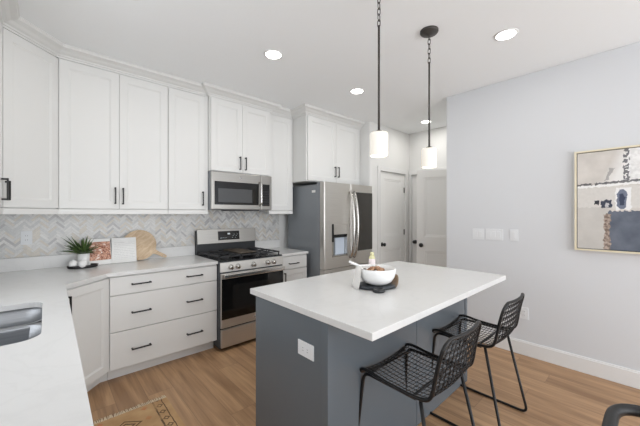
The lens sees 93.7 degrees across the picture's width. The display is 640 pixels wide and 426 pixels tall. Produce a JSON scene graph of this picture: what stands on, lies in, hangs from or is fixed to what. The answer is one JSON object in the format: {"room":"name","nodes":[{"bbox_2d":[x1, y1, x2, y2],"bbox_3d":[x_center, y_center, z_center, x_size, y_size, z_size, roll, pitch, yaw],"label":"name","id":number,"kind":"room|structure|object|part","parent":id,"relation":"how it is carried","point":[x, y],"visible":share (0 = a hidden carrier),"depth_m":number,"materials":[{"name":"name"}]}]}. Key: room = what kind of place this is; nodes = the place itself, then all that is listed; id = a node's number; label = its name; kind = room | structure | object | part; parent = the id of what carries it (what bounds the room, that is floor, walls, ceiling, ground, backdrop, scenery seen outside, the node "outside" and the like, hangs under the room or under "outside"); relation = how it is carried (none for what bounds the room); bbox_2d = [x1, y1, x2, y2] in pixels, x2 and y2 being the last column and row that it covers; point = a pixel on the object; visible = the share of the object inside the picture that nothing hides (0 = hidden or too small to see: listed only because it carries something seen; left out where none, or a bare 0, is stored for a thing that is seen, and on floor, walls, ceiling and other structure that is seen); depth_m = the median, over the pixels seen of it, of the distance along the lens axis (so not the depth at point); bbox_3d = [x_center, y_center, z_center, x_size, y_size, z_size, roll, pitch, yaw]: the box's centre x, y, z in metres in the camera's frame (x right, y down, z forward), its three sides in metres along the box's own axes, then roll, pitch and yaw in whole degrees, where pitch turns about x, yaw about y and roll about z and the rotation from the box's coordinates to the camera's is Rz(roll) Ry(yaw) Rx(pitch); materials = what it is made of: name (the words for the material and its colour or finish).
{"room":"kitchen","nodes":[
{"label":"kitchen","id":0,"kind":"room"},
{"bbox_2d":[4,185,296,258],"bbox_3d":[-1.414,0.013,3.692,4.260,2.775,0.120,0,0,-42],"label":"wall","id":1,"kind":"structure","parent":0,"point":[283,218],"depth_m":4.41,"materials":[{"name":"ceramic tile"},{"name":"paint"}]},
{"bbox_2d":[57,58,167,213],"bbox_3d":[-1.945,-0.642,2.862,0.835,1.296,0.359,0,0,-42],"label":"upper cabinet","id":2,"kind":"object","parent":1,"relation":"attached to","point":[113,127],"visible":1,"depth_m":2.71,"materials":[{"name":"white paint"}]},
{"bbox_3d":[-2.006,-0.660,2.623,0.417,1.232,0.019,0,0,-42],"label":"door","id":3,"kind":"part","parent":2,"relation":"part of","materials":[{"name":"white paint"}]},
{"bbox_3d":[-1.858,-0.015,2.766,0.835,0.043,0.033,0,0,-42],"label":"light rail","id":4,"kind":"part","parent":2,"relation":"part of","materials":[{"name":"white paint"}]},
{"bbox_3d":[-1.698,-0.660,2.904,0.410,1.232,0.019,0,0,-42],"label":"door","id":5,"kind":"part","parent":2,"relation":"part of","materials":[{"name":"white paint"}]},
{"bbox_2d":[0,210,278,258],"bbox_3d":[-1.714,0.670,3.330,3.030,1.460,0.010,0,0,-42],"label":"backsplash","id":6,"kind":"structure","parent":1,"relation":"attached to","point":[168,230],"depth_m":2.98,"materials":[{"name":"grey tile"}]},
{"bbox_2d":[21,231,31,244],"bbox_3d":[-2.523,0.210,2.579,0.073,0.116,0.009,0,0,-42],"label":"wall outlet","id":7,"kind":"object","parent":6,"relation":"attached to","point":[26,236],"visible":1,"depth_m":2.58,"materials":[{"name":"white plastic"}]},
{"bbox_2d":[24,234,28,241],"bbox_3d":[-2.521,0.210,2.577,0.033,0.066,0.002,0,0,-42],"label":"receptacle","id":8,"kind":"object","parent":7,"relation":"attached to","point":[26,236],"depth_m":2.58,"materials":[{"name":"white plastic"}]},
{"bbox_2d":[167,87,207,213],"bbox_3d":[-1.485,-0.642,3.282,0.405,1.296,0.359,0,0,-42],"label":"upper cabinet","id":9,"kind":"object","parent":1,"relation":"attached to","point":[187,112],"visible":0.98,"depth_m":3.17,"materials":[{"name":"white paint"}]},
{"bbox_3d":[-1.398,-0.015,3.186,0.405,0.043,0.033,0,0,-42],"label":"light rail","id":10,"kind":"part","parent":9,"relation":"part of","materials":[{"name":"white paint"}]},
{"bbox_2d":[208,96,269,175],"bbox_3d":[-1.026,-0.881,3.665,0.783,0.818,0.414,0,0,-42],"label":"upper cabinet","id":11,"kind":"object","parent":1,"relation":"attached to","point":[238,134],"visible":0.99,"depth_m":3.49,"materials":[{"name":"white paint"}]},
{"bbox_3d":[-1.059,-0.877,3.413,0.374,0.798,0.019,0,0,-42],"label":"door","id":12,"kind":"part","parent":11,"relation":"part of","materials":[{"name":"white paint"}]},
{"bbox_3d":[-0.777,-0.877,3.671,0.383,0.798,0.019,0,0,-42],"label":"door","id":13,"kind":"part","parent":11,"relation":"part of","materials":[{"name":"white paint"}]},
{"bbox_2d":[208,171,271,210],"bbox_3d":[-1.009,-0.250,3.644,0.776,0.438,0.457,0,0,-42],"label":"microwave","id":14,"kind":"object","parent":1,"relation":"attached to","point":[227,191],"visible":0.98,"depth_m":3.47,"materials":[{"name":"grey metal"}]},
{"bbox_3d":[-0.951,-0.229,3.466,0.549,0.260,0.007,0,0,-42],"label":"door glass","id":15,"kind":"part","parent":14,"relation":"part of","materials":[{"name":"black glass"}]},
{"bbox_3d":[-0.719,-0.236,3.641,0.026,0.303,0.062,0,0,-42],"label":"handle","id":16,"kind":"part","parent":14,"relation":"part of","materials":[{"name":"metal"}]},
{"bbox_3d":[-0.675,-0.255,3.739,0.151,0.420,0.032,0,0,-42],"label":"control panel","id":17,"kind":"part","parent":14,"relation":"part of","materials":[{"name":"metal"}]},
{"bbox_2d":[259,114,292,213],"bbox_3d":[-0.623,-0.642,4.092,0.382,1.296,0.326,0,0,-42],"label":"upper cabinet","id":18,"kind":"object","parent":1,"relation":"attached to","point":[281,128],"visible":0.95,"depth_m":3.98,"materials":[{"name":"white paint"}]},
{"bbox_3d":[-0.524,-0.015,3.984,0.382,0.043,0.033,0,0,-42],"label":"light rail","id":19,"kind":"part","parent":18,"relation":"part of","materials":[{"name":"white paint"}]},
{"bbox_3d":[-0.526,-0.660,3.974,0.359,1.232,0.019,0,0,-42],"label":"door","id":20,"kind":"part","parent":18,"relation":"part of","materials":[{"name":"white paint"}]},
{"bbox_2d":[293,114,359,185],"bbox_3d":[0.031,-0.858,4.464,1.076,0.865,0.659,0,0,-42],"label":"upper cabinet","id":21,"kind":"object","parent":1,"relation":"attached to","point":[323,150],"visible":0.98,"depth_m":4.11,"materials":[{"name":"white paint"}]},
{"bbox_3d":[0.030,-0.855,4.075,0.516,0.843,0.019,0,0,-42],"label":"door","id":22,"kind":"part","parent":21,"relation":"part of","materials":[{"name":"white paint"}]},
{"bbox_3d":[0.407,-0.855,4.420,0.497,0.843,0.019,0,0,-42],"label":"door","id":23,"kind":"part","parent":21,"relation":"part of","materials":[{"name":"white paint"}]},
{"bbox_2d":[18,0,639,133],"bbox_3d":[1.352,-1.415,1.607,5.535,0.080,7.150,0,0,-42],"label":"ceiling","id":24,"kind":"structure","parent":0,"point":[329,48],"depth_m":2.38,"materials":[{"name":"white paint"}]},
{"bbox_2d":[264,49,282,59],"bbox_3d":[-0.402,-1.372,2.592,0.168,0.006,0.168,0,0,-42],"label":"recessed light","id":25,"kind":"object","parent":24,"relation":"in","point":[273,54],"visible":1,"depth_m":2.59,"materials":[{"name":"white paint"}]},
{"bbox_2d":[349,88,363,93],"bbox_3d":[0.415,-1.372,3.367,0.168,0.006,0.168,0,0,-42],"label":"recessed light","id":26,"kind":"object","parent":24,"relation":"in","point":[354,90],"visible":1,"depth_m":3.37,"materials":[{"name":"white paint"}]},
{"bbox_2d":[370,0,387,157],"bbox_3d":[0.356,-0.861,1.815,0.132,1.028,0.132,0,0,-42],"label":"pendant light","id":27,"kind":"object","parent":24,"relation":"hanging from","point":[378,139],"visible":1,"depth_m":1.79,"materials":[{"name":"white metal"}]},
{"bbox_3d":[0.356,-0.817,1.815,0.013,0.640,0.014,0,0,-42],"label":"rod","id":28,"kind":"part","parent":27,"relation":"part of","materials":[{"name":"brown metal"}]},
{"bbox_3d":[0.356,-0.417,1.815,0.108,0.140,0.108,0,0,-42],"label":"lamp shade","id":29,"kind":"part","parent":27,"relation":"part of","materials":[{"name":"white glass"}]},
{"bbox_3d":[0.356,-1.238,1.815,0.019,0.226,0.019,0,0,3],"label":"chain","id":30,"kind":"part","parent":27,"relation":"part of","materials":[{"name":"brown metal"}]},
{"bbox_2d":[420,25,438,167],"bbox_3d":[0.822,-0.861,2.257,0.132,1.028,0.132,0,0,-42],"label":"pendant light","id":31,"kind":"object","parent":24,"relation":"hanging from","point":[429,154],"visible":1,"depth_m":2.24,"materials":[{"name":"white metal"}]},
{"bbox_3d":[0.822,-0.817,2.257,0.013,0.640,0.014,0,0,-42],"label":"rod","id":32,"kind":"part","parent":31,"relation":"part of","materials":[{"name":"brown metal"}]},
{"bbox_3d":[0.822,-0.417,2.257,0.108,0.140,0.108,0,0,-42],"label":"lamp shade","id":33,"kind":"part","parent":31,"relation":"part of","materials":[{"name":"white glass"}]},
{"bbox_3d":[0.822,-1.238,2.257,0.019,0.226,0.019,0,0,3],"label":"chain","id":34,"kind":"part","parent":31,"relation":"part of","materials":[{"name":"brown metal"}]},
{"bbox_2d":[493,28,518,40],"bbox_3d":[1.429,-1.372,2.304,0.168,0.006,0.168,0,0,-42],"label":"recessed light","id":35,"kind":"object","parent":24,"relation":"in","point":[508,33],"visible":1,"depth_m":2.30,"materials":[{"name":"white paint"}]},
{"bbox_2d":[87,338,639,425],"bbox_3d":[1.352,1.440,1.607,5.535,0.080,7.150,0,0,-42],"label":"floor","id":36,"kind":"structure","parent":0,"point":[214,386],"depth_m":2.35,"materials":[{"name":"brown wood"}]},
{"bbox_2d":[67,277,108,391],"bbox_3d":[-2.170,0.958,2.264,0.914,0.884,0.927,0,0,-42],"label":"base cabinet","id":37,"kind":"object","parent":36,"relation":"on","point":[89,302],"visible":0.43,"depth_m":2.29,"materials":[{"name":"white paint"}]},
{"bbox_3d":[-1.726,0.640,2.063,0.035,0.140,0.011,0,0,3],"label":"handle","id":38,"kind":"part","parent":37,"relation":"part of","materials":[{"name":"black metal"}]},
{"bbox_2d":[93,395,184,425],"bbox_3d":[-0.778,1.395,1.429,0.581,0.009,1.874,0,0,-42],"label":"rug","id":39,"kind":"object","parent":36,"relation":"on","point":[160,412],"visible":0.9,"depth_m":2.06,"materials":[{"name":"fabric"}]},
{"bbox_2d":[107,264,216,379],"bbox_3d":[-1.586,0.958,2.977,0.907,0.884,0.664,0,0,-42],"label":"base cabinet","id":40,"kind":"object","parent":36,"relation":"on","point":[158,317],"visible":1,"depth_m":2.71,"materials":[{"name":"white paint"}]},
{"bbox_3d":[-1.541,1.150,2.592,0.150,0.011,0.035,0,0,-42],"label":"handle","id":41,"kind":"part","parent":40,"relation":"part of","materials":[{"name":"black metal"}]},
{"bbox_3d":[-1.541,0.840,2.592,0.150,0.011,0.035,0,0,-42],"label":"handle","id":42,"kind":"part","parent":40,"relation":"part of","materials":[{"name":"black metal"}]},
{"bbox_3d":[-1.541,0.600,2.592,0.150,0.011,0.035,0,0,-42],"label":"handle","id":43,"kind":"part","parent":40,"relation":"part of","materials":[{"name":"black metal"}]},
{"bbox_3d":[-1.391,1.140,2.765,0.902,0.304,0.019,0,0,-42],"label":"drawer","id":44,"kind":"part","parent":40,"relation":"part of","materials":[{"name":"white paint"}]},
{"bbox_3d":[-1.391,0.833,2.765,0.902,0.298,0.019,0,0,-42],"label":"drawer","id":45,"kind":"part","parent":40,"relation":"part of","materials":[{"name":"white paint"}]},
{"bbox_3d":[-1.391,0.603,2.765,0.902,0.150,0.019,0,0,-42],"label":"drawer","id":46,"kind":"part","parent":40,"relation":"part of","materials":[{"name":"white paint"}]},
{"bbox_2d":[195,228,284,348],"bbox_3d":[-0.933,0.795,3.510,0.770,1.209,0.767,0,0,-42],"label":"gas range","id":47,"kind":"object","parent":36,"relation":"on","point":[241,266],"visible":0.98,"depth_m":3.23,"materials":[{"name":"grey metal"}]},
{"bbox_3d":[-0.719,1.269,3.275,0.758,0.186,0.023,0,0,-42],"label":"storage drawer","id":48,"kind":"part","parent":47,"relation":"part of","materials":[{"name":"metal"}]},
{"bbox_2d":[197,251,281,261],"bbox_3d":[-0.943,0.492,3.520,0.770,0.016,0.622,0,0,-42],"label":"cooktop","id":49,"kind":"object","parent":47,"relation":"in","point":[265,256],"depth_m":3.35,"materials":[{"name":"black metal"}]},
{"bbox_3d":[-0.732,0.545,3.290,0.766,0.100,0.054,0,0,-42],"label":"control panel","id":50,"kind":"part","parent":47,"relation":"part of","materials":[{"name":"metal"}]},
{"bbox_3d":[-0.718,0.886,3.275,0.758,0.552,0.025,0,0,-42],"label":"oven door","id":51,"kind":"part","parent":47,"relation":"part of","materials":[{"name":"metal"}]},
{"bbox_3d":[-0.710,0.870,3.266,0.750,0.410,0.007,0,0,-42],"label":"door glass","id":52,"kind":"part","parent":47,"relation":"part of","materials":[{"name":"black glass"}]},
{"bbox_3d":[-0.693,0.632,3.246,0.730,0.040,0.053,0,0,-42],"label":"handle","id":53,"kind":"part","parent":47,"relation":"part of","materials":[{"name":"metal"}]},
{"bbox_2d":[282,254,306,281],"bbox_3d":[-0.517,0.958,3.953,0.406,0.884,0.664,0,0,-42],"label":"base cabinet","id":54,"kind":"object","parent":36,"relation":"on","point":[295,265],"visible":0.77,"depth_m":3.74,"materials":[{"name":"white paint"}]},
{"bbox_2d":[255,239,307,255],"bbox_3d":[-0.523,0.445,3.964,0.415,0.140,0.656,0,0,-42],"label":"countertop","id":55,"kind":"structure","parent":54,"relation":"on","point":[267,244],"depth_m":4.09,"materials":[{"name":"stone"}]},
{"bbox_3d":[-0.318,0.603,3.744,0.380,0.151,0.019,0,0,-42],"label":"drawer","id":56,"kind":"part","parent":54,"relation":"part of","materials":[{"name":"white paint"}]},
{"bbox_3d":[-0.318,0.988,3.744,0.380,0.600,0.019,0,0,-42],"label":"door","id":57,"kind":"part","parent":54,"relation":"part of","materials":[{"name":"white paint"}]},
{"bbox_2d":[288,181,371,277],"bbox_3d":[0.192,0.497,4.330,0.981,1.806,0.865,0,0,-42],"label":"refrigerator","id":58,"kind":"object","parent":36,"relation":"on","point":[331,221],"visible":0.66,"depth_m":4.01,"materials":[{"name":"grey metal"}]},
{"bbox_3d":[0.149,0.254,3.877,0.034,0.233,0.055,0,0,-42],"label":"dispenser trim","id":59,"kind":"part","parent":58,"relation":"part of","materials":[{"name":"black plastic"}]},
{"bbox_3d":[0.208,0.155,3.953,0.490,1.110,0.078,0,0,-42],"label":"door","id":60,"kind":"part","parent":58,"relation":"part of","materials":[{"name":"metal"}]},
{"bbox_3d":[0.244,0.210,3.971,0.276,0.130,0.064,0,0,-42],"label":"dispenser panel","id":61,"kind":"part","parent":58,"relation":"part of","materials":[{"name":"metal"}]},
{"bbox_3d":[0.387,0.876,4.117,0.976,0.317,0.078,0,0,-42],"label":"freezer drawer","id":62,"kind":"part","parent":58,"relation":"part of","materials":[{"name":"metal"}]},
{"bbox_3d":[0.435,0.150,4.039,0.036,0.915,0.109,0,0,-42],"label":"handle","id":63,"kind":"part","parent":58,"relation":"part of","materials":[{"name":"metal"}]},
{"bbox_3d":[0.492,0.150,4.091,0.036,0.915,0.109,0,0,-42],"label":"handle","id":64,"kind":"part","parent":58,"relation":"part of","materials":[{"name":"metal"}]},
{"bbox_3d":[0.570,0.155,4.284,0.480,1.110,0.078,0,0,-42],"label":"door","id":65,"kind":"part","parent":58,"relation":"part of","materials":[{"name":"metal"}]},
{"bbox_3d":[0.629,0.113,4.283,0.371,0.815,0.008,0,0,-42],"label":"glass panel","id":66,"kind":"part","parent":58,"relation":"part of","materials":[{"name":"grey glass"}]},
{"bbox_2d":[256,296,466,425],"bbox_3d":[0.402,0.961,2.221,1.622,0.879,0.692,0,0,-42],"label":"kitchen island","id":67,"kind":"object","parent":36,"relation":"on","point":[292,389],"visible":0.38,"depth_m":1.69,"materials":[{"name":"grey paint"}]},
{"bbox_3d":[-0.198,0.961,1.691,0.012,0.878,0.615,0,0,-42],"label":"panel","id":68,"kind":"part","parent":67,"relation":"part of","materials":[{"name":"grey paint"}]},
{"bbox_2d":[298,339,313,361],"bbox_3d":[-0.074,0.700,1.540,0.009,0.076,0.124,0,0,-42],"label":"wall outlet","id":69,"kind":"object","parent":67,"relation":"attached to","point":[305,349],"visible":1,"depth_m":1.53,"materials":[{"name":"white plastic"}]},
{"bbox_2d":[301,345,308,354],"bbox_3d":[-0.076,0.700,1.538,0.002,0.033,0.066,0,0,-42],"label":"receptacle","id":70,"kind":"object","parent":69,"relation":"attached to","point":[304,348],"depth_m":1.54,"materials":[{"name":"white plastic"}]},
{"bbox_3d":[0.039,0.961,1.455,0.051,0.878,0.050,0,0,-42],"label":"corner post","id":71,"kind":"part","parent":67,"relation":"part of","materials":[{"name":"grey paint"}]},
{"bbox_3d":[0.349,0.961,1.719,0.760,0.875,0.013,0,0,-42],"label":"panel","id":72,"kind":"part","parent":67,"relation":"part of","materials":[{"name":"grey paint"}]},
{"bbox_2d":[250,261,505,340],"bbox_3d":[0.503,0.503,2.153,1.690,0.034,0.989,0,0,-42],"label":"island countertop","id":73,"kind":"structure","parent":67,"relation":"on","point":[422,290],"depth_m":1.78,"materials":[{"name":"stone"}]},
{"bbox_2d":[369,252,374,263],"bbox_3d":[0.393,0.388,2.268,0.050,0.194,0.050,0,0,-42],"label":"bottle","id":74,"kind":"object","parent":73,"relation":"on","point":[371,257],"visible":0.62,"depth_m":2.25,"materials":[{"name":"beige glass"}]},
{"bbox_2d":[359,274,398,292],"bbox_3d":[0.374,0.449,1.986,0.235,0.072,0.296,0,0,41],"label":"serving board","id":75,"kind":"object","parent":73,"relation":"on","point":[363,285],"visible":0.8,"depth_m":1.91,"materials":[{"name":"black stone"}]},
{"bbox_2d":[361,264,395,285],"bbox_3d":[0.377,0.411,1.988,0.250,0.107,0.250,0,0,-42],"label":"bowl","id":76,"kind":"object","parent":75,"relation":"on","point":[378,278],"visible":0.89,"depth_m":1.90,"materials":[{"name":"white ceramic"}]},
{"bbox_2d":[351,266,365,289],"bbox_3d":[0.258,0.415,1.960,0.094,0.138,0.125,0,0,-12],"label":"napkin","id":77,"kind":"object","parent":76,"relation":"on","point":[356,281],"visible":0.91,"depth_m":1.94,"materials":[{"name":"white fabric"}]},
{"bbox_2d":[366,265,384,270],"bbox_3d":[0.377,0.392,1.988,0.164,0.097,0.164,0,0,-42],"label":"nuts","id":78,"kind":"object","parent":76,"relation":"in","point":[376,267],"visible":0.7,"depth_m":1.96,"materials":[{"name":"brown food"}]},
{"bbox_2d":[349,260,378,266],"bbox_3d":[0.289,0.332,1.984,0.200,0.042,0.040,0,0,-5],"label":"serving spoon","id":79,"kind":"object","parent":78,"relation":"on","point":[350,262],"visible":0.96,"depth_m":1.98,"materials":[{"name":"white ceramic"}]},
{"bbox_3d":[0.364,0.474,1.853,0.084,0.021,0.074,0,0,-18],"label":"loop handle","id":80,"kind":"part","parent":75,"relation":"part of","materials":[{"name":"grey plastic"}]},
{"bbox_3d":[0.914,0.961,2.235,0.762,0.875,0.013,0,0,-42],"label":"panel","id":81,"kind":"part","parent":67,"relation":"part of","materials":[{"name":"grey paint"}]},
{"bbox_3d":[1.203,0.961,2.517,0.041,0.878,0.050,0,0,-42],"label":"corner post","id":82,"kind":"part","parent":67,"relation":"part of","materials":[{"name":"grey paint"}]},
{"bbox_2d":[359,321,481,425],"bbox_3d":[0.524,0.968,1.570,0.517,0.863,0.511,0,0,-42],"label":"counter stool","id":83,"kind":"object","parent":36,"relation":"on","point":[476,327],"visible":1,"depth_m":1.48,"materials":[{"name":"black metal"}]},
{"bbox_3d":[0.349,1.113,1.423,0.058,0.573,0.492,0,0,-42],"label":"sled leg","id":84,"kind":"part","parent":83,"relation":"part of","materials":[{"name":"black metal"}]},
{"bbox_3d":[0.687,1.113,1.732,0.058,0.573,0.492,0,0,-42],"label":"sled leg","id":85,"kind":"part","parent":83,"relation":"part of","materials":[{"name":"black metal"}]},
{"bbox_2d":[430,293,527,425],"bbox_3d":[1.105,0.968,2.100,0.517,0.863,0.511,0,0,-42],"label":"counter stool","id":86,"kind":"object","parent":36,"relation":"on","point":[499,327],"visible":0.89,"depth_m":2.03,"materials":[{"name":"black metal"}]},
{"bbox_3d":[0.929,1.113,1.953,0.058,0.573,0.492,0,0,-42],"label":"sled leg","id":87,"kind":"part","parent":86,"relation":"part of","materials":[{"name":"black metal"}]},
{"bbox_3d":[1.268,1.113,2.262,0.058,0.573,0.492,0,0,-42],"label":"sled leg","id":88,"kind":"part","parent":86,"relation":"part of","materials":[{"name":"black metal"}]},
{"bbox_2d":[602,403,639,425],"bbox_3d":[1.015,1.023,0.717,0.531,0.757,0.514,0,0,-42],"label":"dining chair","id":89,"kind":"object","parent":36,"relation":"on","point":[613,413],"visible":1,"depth_m":1.00,"materials":[{"name":"black metal"}]},
{"bbox_3d":[-1.263,0.958,1.047,0.610,0.884,2.130,0,0,-42],"label":"base cabinet","id":90,"kind":"object","parent":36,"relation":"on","visible":0},
{"bbox_2d":[0,245,217,425],"bbox_3d":[-1.112,0.445,1.780,1.823,0.140,3.088,0,0,-42],"label":"countertop","id":91,"kind":"structure","parent":90,"relation":"on","point":[42,381],"depth_m":1.12,"materials":[{"name":"stone"}]},
{"bbox_2d":[0,307,41,345],"bbox_3d":[-1.479,0.608,1.280,0.463,0.184,0.717,0,0,-42],"label":"sink","id":92,"kind":"object","parent":91,"relation":"in","point":[19,325],"visible":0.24,"depth_m":1.43,"materials":[{"name":"metal"}]},
{"bbox_2d":[0,307,41,329],"bbox_3d":[-1.601,0.608,1.412,0.463,0.184,0.358,0,0,-42],"label":"basin","id":93,"kind":"object","parent":92,"relation":"in","point":[12,319],"depth_m":1.61,"materials":[{"name":"metal"}]},
{"bbox_2d":[0,324,41,339],"bbox_3d":[-1.358,0.608,1.147,0.463,0.184,0.358,0,0,-42],"label":"basin","id":94,"kind":"object","parent":92,"relation":"in","point":[26,331],"depth_m":1.36,"materials":[{"name":"metal"}]},
{"bbox_2d":[67,263,97,268],"bbox_3d":[-2.125,0.473,2.691,0.224,0.026,0.139,0,0,-42],"label":"serving tray","id":95,"kind":"object","parent":91,"relation":"on","point":[91,265],"visible":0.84,"depth_m":2.65,"materials":[{"name":"black metal"}]},
{"bbox_2d":[68,260,77,266],"bbox_3d":[-2.166,0.440,2.633,0.068,0.070,0.068,0,0,-42],"label":"jar","id":96,"kind":"object","parent":95,"relation":"on","point":[73,262],"visible":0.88,"depth_m":2.61,"materials":[{"name":"white ceramic"}]},
{"bbox_2d":[61,236,99,264],"bbox_3d":[-2.127,0.336,2.656,0.248,0.278,0.302,0,0,9],"label":"potted plant","id":97,"kind":"object","parent":95,"relation":"on","point":[83,252],"visible":0.96,"depth_m":2.67,"materials":[{"name":"green plant"}]},
{"bbox_3d":[-2.142,0.417,2.716,0.092,0.114,0.092,0,0,-42],"label":"pot","id":98,"kind":"part","parent":97,"relation":"part of","materials":[{"name":"white ceramic"}]},
{"bbox_2d":[78,259,86,266],"bbox_3d":[-2.100,0.440,2.653,0.068,0.070,0.068,0,0,-42],"label":"jar","id":99,"kind":"object","parent":95,"relation":"on","point":[82,263],"visible":0.97,"depth_m":2.63,"materials":[{"name":"white ceramic"}]},
{"bbox_2d":[87,237,136,264],"bbox_3d":[-2.019,0.365,2.920,0.407,0.245,0.100,0,0,-42],"label":"cookbook","id":100,"kind":"object","parent":91,"relation":"on","point":[123,250],"visible":0.79,"depth_m":2.93,"materials":[{"name":"white paper"}]},
{"bbox_2d":[89,241,110,260],"bbox_3d":[-2.091,0.355,2.845,0.043,0.170,0.178,0,0,40],"label":"food photo","id":101,"kind":"object","parent":100,"relation":"attached to","point":[102,253],"depth_m":2.85},
{"bbox_2d":[125,230,166,259],"bbox_3d":[-1.831,0.326,3.138,0.406,0.309,0.066,0,0,-42],"label":"cutting board","id":102,"kind":"object","parent":91,"relation":"on","point":[145,241],"visible":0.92,"depth_m":3.13,"materials":[{"name":"brown wood"}]},
{"bbox_2d":[360,122,408,263],"bbox_3d":[0.869,0.013,5.221,1.175,2.775,0.940,0,0,-42],"label":"wall","id":103,"kind":"structure","parent":0,"point":[398,141],"depth_m":4.61,"materials":[{"name":"white paint"}]},
{"bbox_2d":[0,0,364,129],"bbox_3d":[-0.536,-1.333,3.045,3.834,0.085,1.420,0,0,-42],"label":"trim","id":104,"kind":"structure","parent":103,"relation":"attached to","point":[11,20],"depth_m":2.83,"materials":[{"name":"white paint"}]},
{"bbox_2d":[377,166,407,263],"bbox_3d":[1.194,0.334,4.870,0.840,2.132,0.018,0,0,-42],"label":"trim","id":105,"kind":"structure","parent":103,"relation":"attached to","point":[379,168],"depth_m":4.62,"materials":[{"name":"white paint"}]},
{"bbox_2d":[381,171,404,263],"bbox_3d":[1.193,0.368,4.876,0.701,2.052,0.101,0,0,-42],"label":"door","id":106,"kind":"structure","parent":103,"relation":"in","point":[392,184],"depth_m":4.90,"materials":[{"name":"white paint"}]},
{"bbox_2d":[409,126,446,170],"bbox_3d":[2.028,0.013,4.764,0.120,2.775,1.300,0,0,-42],"label":"wall","id":107,"kind":"structure","parent":0,"point":[418,141],"depth_m":4.96,"materials":[{"name":"white paint"}]},
{"bbox_2d":[412,175,416,262],"bbox_3d":[1.841,0.368,4.887,0.101,2.052,0.763,0,0,-42],"label":"door","id":108,"kind":"structure","parent":107,"relation":"in","point":[414,177],"depth_m":5.15,"materials":[{"name":"white paint"}]},
{"bbox_2d":[409,167,446,262],"bbox_3d":[1.837,0.334,4.871,0.018,2.132,0.877,0,0,-42],"label":"trim","id":109,"kind":"structure","parent":107,"relation":"attached to","point":[411,173],"depth_m":5.17,"materials":[{"name":"white paint"}]},
{"bbox_2d":[417,169,446,266],"bbox_3d":[1.880,0.368,4.503,0.810,2.052,0.167,0,0,19],"label":"door","id":110,"kind":"structure","parent":107,"relation":"in","point":[431,184],"depth_m":4.55,"materials":[{"name":"white paint"}]},
{"bbox_2d":[447,42,639,370],"bbox_3d":[3.198,0.013,1.778,0.120,2.775,4.913,0,0,-42],"label":"wall","id":111,"kind":"structure","parent":0,"point":[512,144],"depth_m":2.83,"materials":[{"name":"white paint"}]},
{"bbox_2d":[473,229,483,239],"bbox_3d":[1.733,0.225,3.285,0.009,0.116,0.119,0,0,-42],"label":"light switch","id":112,"kind":"object","parent":111,"relation":"attached to","point":[477,233],"visible":1,"depth_m":3.28,"materials":[{"name":"white plastic"}]},
{"bbox_2d":[486,229,502,239],"bbox_3d":[1.839,0.222,3.169,0.009,0.116,0.165,0,0,-42],"label":"light switch","id":113,"kind":"object","parent":111,"relation":"attached to","point":[491,234],"visible":1,"depth_m":3.16,"materials":[{"name":"white plastic"}]},
{"bbox_2d":[510,229,517,240],"bbox_3d":[1.963,0.220,3.034,0.009,0.116,0.073,0,0,-42],"label":"light switch","id":114,"kind":"object","parent":111,"relation":"attached to","point":[513,233],"visible":1,"depth_m":3.03,"materials":[{"name":"white plastic"}]},
{"bbox_2d":[520,307,527,319],"bbox_3d":[2.019,0.987,2.972,0.009,0.116,0.073,0,0,-42],"label":"wall outlet","id":115,"kind":"object","parent":111,"relation":"attached to","point":[524,311],"visible":0.91,"depth_m":2.97,"materials":[{"name":"white plastic"}]},
{"bbox_2d":[467,326,639,388],"bbox_3d":[3.142,1.330,1.738,0.016,0.140,4.930,0,0,-42],"label":"baseboard","id":116,"kind":"structure","parent":111,"relation":"attached to","point":[611,372],"depth_m":2.68,"materials":[{"name":"white paint"}]},
{"bbox_2d":[574,145,639,253],"bbox_3d":[2.561,-0.112,2.353,0.040,0.866,0.865,0,0,-42],"label":"framed painting","id":117,"kind":"object","parent":111,"relation":"attached to","point":[607,180],"visible":1,"depth_m":2.51,"materials":[{"name":"painted canvas"},{"name":"wood"}]},
{"bbox_3d":[-0.547,0.012,-0.283,0.120,2.775,6.920,0,0,-42],"label":"wall","id":118,"kind":"structure","parent":0,"visible":0},
{"bbox_2d":[0,18,8,213],"bbox_3d":[-2.046,-0.642,1.710,0.344,1.296,0.713,0,0,-42],"label":"upper cabinet","id":119,"kind":"object","parent":118,"relation":"attached to","point":[1,27],"visible":1,"depth_m":2.01,"materials":[{"name":"white paint"}]},
{"bbox_3d":[-2.069,-0.660,1.925,0.019,1.232,0.346,0,0,-42],"label":"door","id":120,"kind":"part","parent":119,"relation":"part of","materials":[{"name":"white paint"}]},
{"bbox_3d":[-2.117,-0.164,2.017,0.035,0.150,0.011,0,0,-42],"label":"handle","id":121,"kind":"part","parent":119,"relation":"part of","materials":[{"name":"black metal"}]},
{"bbox_2d":[0,28,58,213],"bbox_3d":[-2.388,-0.642,2.278,0.611,1.296,0.632,0,0,-42],"label":"upper cabinet","id":122,"kind":"object","parent":118,"relation":"attached to","point":[30,73],"visible":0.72,"depth_m":2.26,"materials":[{"name":"white paint"}]},
{"bbox_3d":[-2.161,-0.159,2.077,0.035,0.135,0.011,0,0,3],"label":"handle","id":123,"kind":"part","parent":122,"relation":"part of","materials":[{"name":"black metal"}]},
{"bbox_3d":[-2.184,-0.015,2.271,0.033,0.043,0.422,0,0,3],"label":"light rail","id":124,"kind":"part","parent":122,"relation":"part of","materials":[{"name":"white paint"}]}
]}

